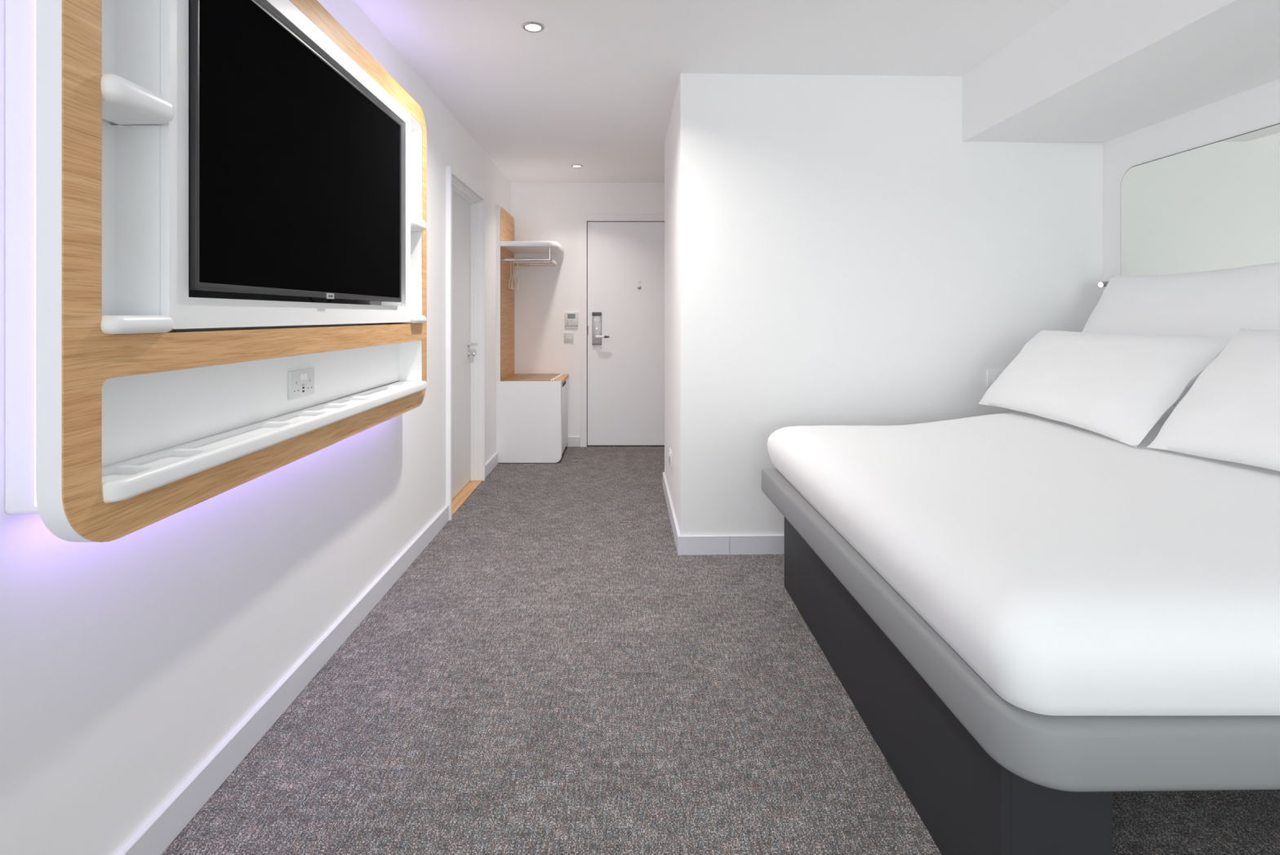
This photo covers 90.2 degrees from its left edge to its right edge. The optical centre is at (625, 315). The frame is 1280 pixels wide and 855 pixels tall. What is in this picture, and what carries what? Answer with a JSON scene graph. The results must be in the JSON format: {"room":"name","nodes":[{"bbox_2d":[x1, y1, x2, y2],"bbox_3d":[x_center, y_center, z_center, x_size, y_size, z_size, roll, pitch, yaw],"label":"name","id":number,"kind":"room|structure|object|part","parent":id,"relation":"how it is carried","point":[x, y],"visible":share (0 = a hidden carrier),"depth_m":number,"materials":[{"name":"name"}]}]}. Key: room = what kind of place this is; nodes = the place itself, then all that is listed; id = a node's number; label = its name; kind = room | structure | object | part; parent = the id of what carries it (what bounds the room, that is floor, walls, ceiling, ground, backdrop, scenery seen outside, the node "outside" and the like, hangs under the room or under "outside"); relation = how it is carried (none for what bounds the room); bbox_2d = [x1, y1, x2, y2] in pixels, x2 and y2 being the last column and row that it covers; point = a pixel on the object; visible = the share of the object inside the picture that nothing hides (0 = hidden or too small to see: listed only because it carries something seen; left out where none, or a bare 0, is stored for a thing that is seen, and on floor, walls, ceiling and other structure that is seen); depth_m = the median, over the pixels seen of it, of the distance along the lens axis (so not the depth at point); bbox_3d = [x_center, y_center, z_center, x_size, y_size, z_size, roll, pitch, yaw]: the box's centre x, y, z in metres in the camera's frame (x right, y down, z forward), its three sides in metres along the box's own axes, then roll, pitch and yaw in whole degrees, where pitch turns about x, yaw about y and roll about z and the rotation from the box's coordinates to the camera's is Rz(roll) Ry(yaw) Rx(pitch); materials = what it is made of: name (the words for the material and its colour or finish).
{"room":"hotel room","nodes":[
{"label":"hotel room","id":0,"kind":"room"},
{"bbox_2d":[0,0,511,854],"bbox_3d":[-1.150,-0.010,0.325,0.200,2.420,11.050,0,0,0],"label":"wall","id":1,"kind":"structure","parent":0,"point":[126,661],"depth_m":1.53,"materials":[{"name":"white paint"}]},
{"bbox_2d":[4,0,426,542],"bbox_3d":[-1.100,-0.267,1.992,0.418,1.340,1.903,0,0,0],"label":"wall panel","id":2,"kind":"object","parent":1,"relation":"attached to","point":[157,397],"depth_m":1.28,"materials":[{"name":"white wood"}]},
{"bbox_2d":[34,0,37,506],"bbox_3d":[-0.985,-0.266,1.992,0.012,1.226,1.843,0,0,0],"label":"led strip","id":3,"kind":"object","parent":2,"relation":"on","point":[35,500],"visible":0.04,"depth_m":1.07,"materials":[{"name":"white plastic"}]},
{"bbox_2d":[101,315,173,334],"bbox_3d":[-1.038,0.017,1.194,0.293,0.034,0.196,0,0,0],"label":"niche shelf","id":4,"kind":"object","parent":2,"relation":"attached to","point":[110,324],"depth_m":1.17,"materials":[{"name":"white"}]},
{"bbox_2d":[101,73,173,127],"bbox_3d":[-1.100,-0.404,1.198,0.418,0.052,0.203,0,0,0],"label":"niche shelf","id":5,"kind":"object","parent":2,"relation":"attached to","point":[125,103],"depth_m":1.19,"materials":[{"name":"white plastic"}]},
{"bbox_3d":[-1.036,-0.263,1.998,0.028,1.189,1.768,0,0,0],"label":"panel","id":6,"kind":"part","parent":2,"relation":"part of","materials":[{"name":"white plastic"}]},
{"bbox_2d":[102,380,426,503],"bbox_3d":[-0.957,0.313,2.001,0.128,0.038,1.767,0,0,0],"label":"shelf","id":7,"kind":"object","parent":2,"relation":"on","point":[128,477],"depth_m":1.54,"materials":[{"name":"white"}]},
{"bbox_3d":[-0.923,-0.415,1.997,0.018,0.886,1.438,0,0,0],"label":"screen panel","id":8,"kind":"part","parent":2,"relation":"part of","materials":[{"name":"white"}]},
{"bbox_2d":[188,0,401,302],"bbox_3d":[-0.959,-0.400,1.950,0.126,0.736,1.224,0,0,0],"label":"television","id":9,"kind":"object","parent":2,"relation":"in","point":[295,171],"visible":0.91,"depth_m":1.68,"materials":[{"name":"black plastic"}]},
{"bbox_2d":[288,367,314,399],"bbox_3d":[-1.014,0.212,2.003,0.016,0.086,0.146,0,0,0],"label":"power socket","id":10,"kind":"object","parent":2,"relation":"attached to","point":[300,382],"visible":1,"depth_m":1.99,"materials":[{"name":"white plastic"}]},
{"bbox_2d":[300,373,304,380],"bbox_3d":[-1.010,0.192,1.994,0.006,0.021,0.015,0,0,0],"label":"rocker switch","id":11,"kind":"object","parent":10,"relation":"attached to","point":[302,375],"depth_m":1.99,"materials":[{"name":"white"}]},
{"bbox_2d":[386,315,426,323],"bbox_3d":[-1.038,0.017,2.796,0.293,0.034,0.195,0,0,0],"label":"niche shelf","id":12,"kind":"object","parent":2,"relation":"attached to","point":[411,318],"depth_m":2.73,"materials":[{"name":"white"}]},
{"bbox_2d":[410,215,426,231],"bbox_3d":[-1.100,-0.404,2.800,0.418,0.052,0.202,0,0,0],"label":"niche shelf","id":13,"kind":"object","parent":2,"relation":"attached to","point":[418,224],"depth_m":2.78,"materials":[{"name":"white"}]},
{"bbox_2d":[115,452,497,854],"bbox_3d":[-1.041,1.154,-0.015,0.018,0.092,10.370,0,0,0],"label":"baseboard","id":14,"kind":"structure","parent":1,"relation":"attached to","point":[153,837],"depth_m":1.81,"materials":[{"name":"white"}]},
{"bbox_2d":[445,165,485,520],"bbox_3d":[-1.100,0.161,4.199,0.154,2.078,0.929,0,0,0],"label":"door","id":15,"kind":"structure","parent":1,"relation":"in","point":[465,217],"depth_m":4.40,"materials":[{"name":"white wood"}]},
{"bbox_3d":[-1.080,0.203,4.500,0.064,0.019,0.120,0,0,0],"label":"lever handle","id":16,"kind":"part","parent":15,"relation":"part of","materials":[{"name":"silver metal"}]},
{"bbox_2d":[511,182,664,436],"bbox_3d":[0.050,-0.010,5.950,2.200,2.420,0.200,0,0,0],"label":"wall","id":17,"kind":"structure","parent":0,"point":[540,211],"depth_m":5.85,"materials":[{"name":"white paint"}]},
{"bbox_2d":[564,333,573,342],"bbox_3d":[-0.518,0.201,5.843,0.088,0.088,0.013,0,0,0],"label":"light switch","id":18,"kind":"object","parent":17,"relation":"attached to","point":[568,337],"visible":1,"depth_m":5.84,"materials":[{"name":"white plastic"}]},
{"bbox_2d":[564,312,577,328],"bbox_3d":[-0.492,0.043,5.838,0.122,0.146,0.024,0,0,0],"label":"thermostat","id":19,"kind":"object","parent":17,"relation":"attached to","point":[571,318],"visible":1,"depth_m":5.83,"materials":[{"name":"white plastic"}]},
{"bbox_2d":[565,436,579,446],"bbox_3d":[-0.708,1.154,5.843,0.585,0.092,0.014,0,0,0],"label":"baseboard","id":20,"kind":"structure","parent":17,"relation":"attached to","point":[572,441],"depth_m":5.84,"materials":[{"name":"white"}]},
{"bbox_2d":[579,213,664,446],"bbox_3d":[0.112,0.136,5.859,1.051,2.128,0.183,0,0,0],"label":"door","id":21,"kind":"structure","parent":17,"relation":"in","point":[622,264],"depth_m":5.85,"materials":[{"name":"white wood"}]},
{"bbox_3d":[-0.261,0.129,5.845,0.084,0.267,0.022,0,0,0],"label":"lock plate","id":22,"kind":"part","parent":21,"relation":"part of","materials":[{"name":"silver metal"}]},
{"bbox_3d":[-0.231,0.191,5.801,0.083,0.024,0.066,0,0,0],"label":"lever","id":23,"kind":"part","parent":21,"relation":"part of","materials":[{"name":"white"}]},
{"bbox_2d":[354,0,1069,182],"bbox_3d":[0.700,-1.280,0.325,3.900,0.120,11.450,0,0,0],"label":"ceiling","id":24,"kind":"structure","parent":0,"point":[595,89],"depth_m":2.98,"materials":[{"name":"white paint"}]},
{"bbox_2d":[522,22,544,32],"bbox_3d":[-0.389,-1.217,2.693,0.092,0.006,0.092,0,0,0],"label":"recessed light","id":25,"kind":"object","parent":24,"relation":"in","point":[533,27],"visible":1,"depth_m":2.69,"materials":[{"name":"silver metal"}]},
{"bbox_2d":[571,164,582,167],"bbox_3d":[-0.393,-1.217,5.190,0.092,0.006,0.092,0,0,0],"label":"recessed light","id":26,"kind":"object","parent":24,"relation":"in","point":[574,165],"visible":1,"depth_m":5.18,"materials":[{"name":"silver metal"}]},
{"bbox_2d":[161,444,1279,854],"bbox_3d":[0.700,1.260,0.325,3.900,0.120,11.450,0,0,0],"label":"floor","id":27,"kind":"structure","parent":0,"point":[549,674],"depth_m":1.87,"materials":[{"name":"carpet"}]},
{"bbox_2d":[496,373,568,462],"bbox_3d":[-0.783,0.860,5.508,0.533,0.673,0.655,0,0,0],"label":"cabinet","id":28,"kind":"object","parent":27,"relation":"on","point":[532,409],"visible":0.99,"depth_m":5.18,"materials":[{"name":"white wood"}]},
{"bbox_2d":[496,207,564,381],"bbox_3d":[-0.803,-0.180,5.508,0.494,1.423,0.655,0,0,0],"label":"coat rack","id":29,"kind":"object","parent":28,"relation":"on","point":[506,246],"visible":0.99,"depth_m":5.36,"materials":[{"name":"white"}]},
{"bbox_3d":[-1.015,-0.180,5.508,0.002,1.423,0.655,0,0,0],"label":"oak panel","id":30,"kind":"part","parent":29,"relation":"part of","materials":[{"name":"brown wood"}]},
{"bbox_2d":[508,261,513,289],"bbox_3d":[-0.985,-0.356,5.500,0.009,0.251,0.388,0,0,-5],"label":"wire hanger","id":31,"kind":"object","parent":29,"relation":"hanging from","point":[510,277],"visible":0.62,"depth_m":5.48,"materials":[{"name":"white metal"}]},
{"bbox_2d":[511,261,515,289],"bbox_3d":[-0.963,-0.356,5.500,0.009,0.251,0.388,0,0,-5],"label":"wire hanger","id":32,"kind":"object","parent":29,"relation":"hanging from","point":[513,277],"visible":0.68,"depth_m":5.50,"materials":[{"name":"white metal"}]},
{"bbox_2d":[516,261,518,293],"bbox_3d":[-0.928,-0.341,5.500,0.011,0.281,0.388,0,0,-8],"label":"wire hanger","id":33,"kind":"object","parent":29,"relation":"hanging from","point":[517,261],"visible":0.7,"depth_m":5.48,"materials":[{"name":"white"}]},
{"bbox_3d":[-0.806,-0.462,5.505,0.416,0.027,0.498,0,0,0],"label":"hanging rail","id":34,"kind":"part","parent":29,"relation":"part of","materials":[{"name":"silver metal"}]},
{"bbox_2d":[500,240,564,253],"bbox_3d":[-0.785,-0.586,5.508,0.458,0.040,0.655,0,0,0],"label":"shelf","id":35,"kind":"object","parent":29,"relation":"attached to","point":[508,246],"depth_m":5.27,"materials":[{"name":"white"}]},
{"bbox_3d":[-0.624,-0.514,5.270,0.024,0.104,0.024,0,0,0],"label":"rail post","id":36,"kind":"part","parent":29,"relation":"part of","materials":[{"name":"silver metal"}]},
{"bbox_3d":[-0.531,0.858,5.521,0.016,0.584,0.609,0,0,0],"label":"drawer","id":37,"kind":"part","parent":28,"relation":"part of","materials":[{"name":"white wood"}]},
{"bbox_2d":[761,468,1279,854],"bbox_3d":[1.532,0.949,2.000,1.816,0.503,1.850,0,0,0],"label":"bed base","id":38,"kind":"object","parent":27,"relation":"on","point":[984,773],"visible":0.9,"depth_m":1.26,"materials":[{"name":"grey"}]},
{"bbox_3d":[0.716,1.008,2.022,0.022,0.383,1.615,0,0,0],"label":"panel","id":39,"kind":"part","parent":38,"relation":"part of","materials":[{"name":"grey"}]},
{"bbox_3d":[0.713,1.008,1.204,0.020,0.383,0.020,0,0,0],"label":"corner post","id":40,"kind":"part","parent":38,"relation":"part of","materials":[{"name":"grey"}]},
{"bbox_2d":[767,412,1279,715],"bbox_3d":[1.542,0.560,2.029,1.792,0.273,1.916,0,0,0],"label":"mattress","id":41,"kind":"object","parent":38,"relation":"on","point":[1077,571],"visible":0.8,"depth_m":1.37,"materials":[{"name":"white fabric"}]},
{"bbox_2d":[977,329,1231,447],"bbox_3d":[1.845,0.247,2.555,0.376,0.362,0.970,0,0,0],"label":"pillow","id":42,"kind":"object","parent":41,"relation":"on","point":[1117,386],"visible":1,"depth_m":2.34,"materials":[{"name":"white fabric"}]},
{"bbox_2d":[1081,262,1279,406],"bbox_3d":[2.202,0.077,2.522,0.313,0.591,1.091,0,0,-3],"label":"pillow","id":43,"kind":"object","parent":41,"relation":"on","point":[1213,304],"visible":0.47,"depth_m":2.46,"materials":[{"name":"white fabric"}]},
{"bbox_2d":[1146,327,1279,471],"bbox_3d":[1.864,0.233,1.621,0.335,0.388,0.909,0,0,-3],"label":"pillow","id":44,"kind":"object","parent":41,"relation":"on","point":[1231,411],"visible":1,"depth_m":1.84,"materials":[{"name":"white fabric"}]},
{"bbox_3d":[0.818,1.008,1.205,0.188,0.383,0.022,0,0,0],"label":"panel","id":45,"kind":"part","parent":38,"relation":"part of","materials":[{"name":"grey"}]},
{"bbox_2d":[664,73,1102,555],"bbox_3d":[1.357,-0.010,3.859,2.187,2.420,1.322,0,0,0],"label":"wall","id":46,"kind":"structure","parent":0,"point":[837,252],"depth_m":3.24,"materials":[{"name":"white paint"}]},
{"bbox_2d":[668,448,672,467],"bbox_3d":[0.270,0.855,3.845,0.016,0.086,0.146,0,0,0],"label":"power socket","id":47,"kind":"object","parent":46,"relation":"attached to","point":[670,454],"visible":1,"depth_m":3.77,"materials":[{"name":"white plastic"}]},
{"bbox_2d":[662,471,679,551],"bbox_3d":[0.271,1.154,3.866,0.014,0.092,1.307,0,0,0],"label":"baseboard","id":48,"kind":"structure","parent":46,"relation":"attached to","point":[676,532],"depth_m":3.71,"materials":[{"name":"white"}]},
{"bbox_2d":[986,370,1003,386],"bbox_3d":[1.888,0.322,3.253,0.086,0.086,0.015,0,0,0],"label":"wall switch","id":49,"kind":"object","parent":46,"relation":"attached to","point":[992,375],"visible":0.65,"depth_m":3.25,"materials":[{"name":"white plastic"}]},
{"bbox_2d":[1097,280,1108,287],"bbox_3d":[2.404,-0.162,3.185,0.091,0.056,0.056,0,0,0],"label":"reading lamp","id":50,"kind":"object","parent":46,"relation":"attached to","point":[1101,284],"visible":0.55,"depth_m":3.17,"materials":[{"name":"silver metal"}]},
{"bbox_2d":[962,0,1279,142],"bbox_3d":[2.084,-1.054,-0.970,0.732,0.333,8.460,0,0,0],"label":"ceiling soffit","id":51,"kind":"structure","parent":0,"point":[1088,70],"depth_m":2.46,"materials":[{"name":"white paint"}]},
{"bbox_2d":[1102,78,1279,416],"bbox_3d":[2.550,-0.010,-0.900,0.200,2.420,8.600,0,0,0],"label":"wall","id":52,"kind":"structure","parent":0,"point":[1257,108],"depth_m":2.86,"materials":[{"name":"white paint"}]},
{"bbox_2d":[1120,123,1279,275],"bbox_3d":[2.446,-0.234,2.023,0.008,0.969,2.246,0,0,0],"label":"wall mirror","id":53,"kind":"object","parent":52,"relation":"attached to","point":[1215,206],"visible":0.51,"depth_m":2.69,"materials":[{"name":"grey mirror"}]}
]}

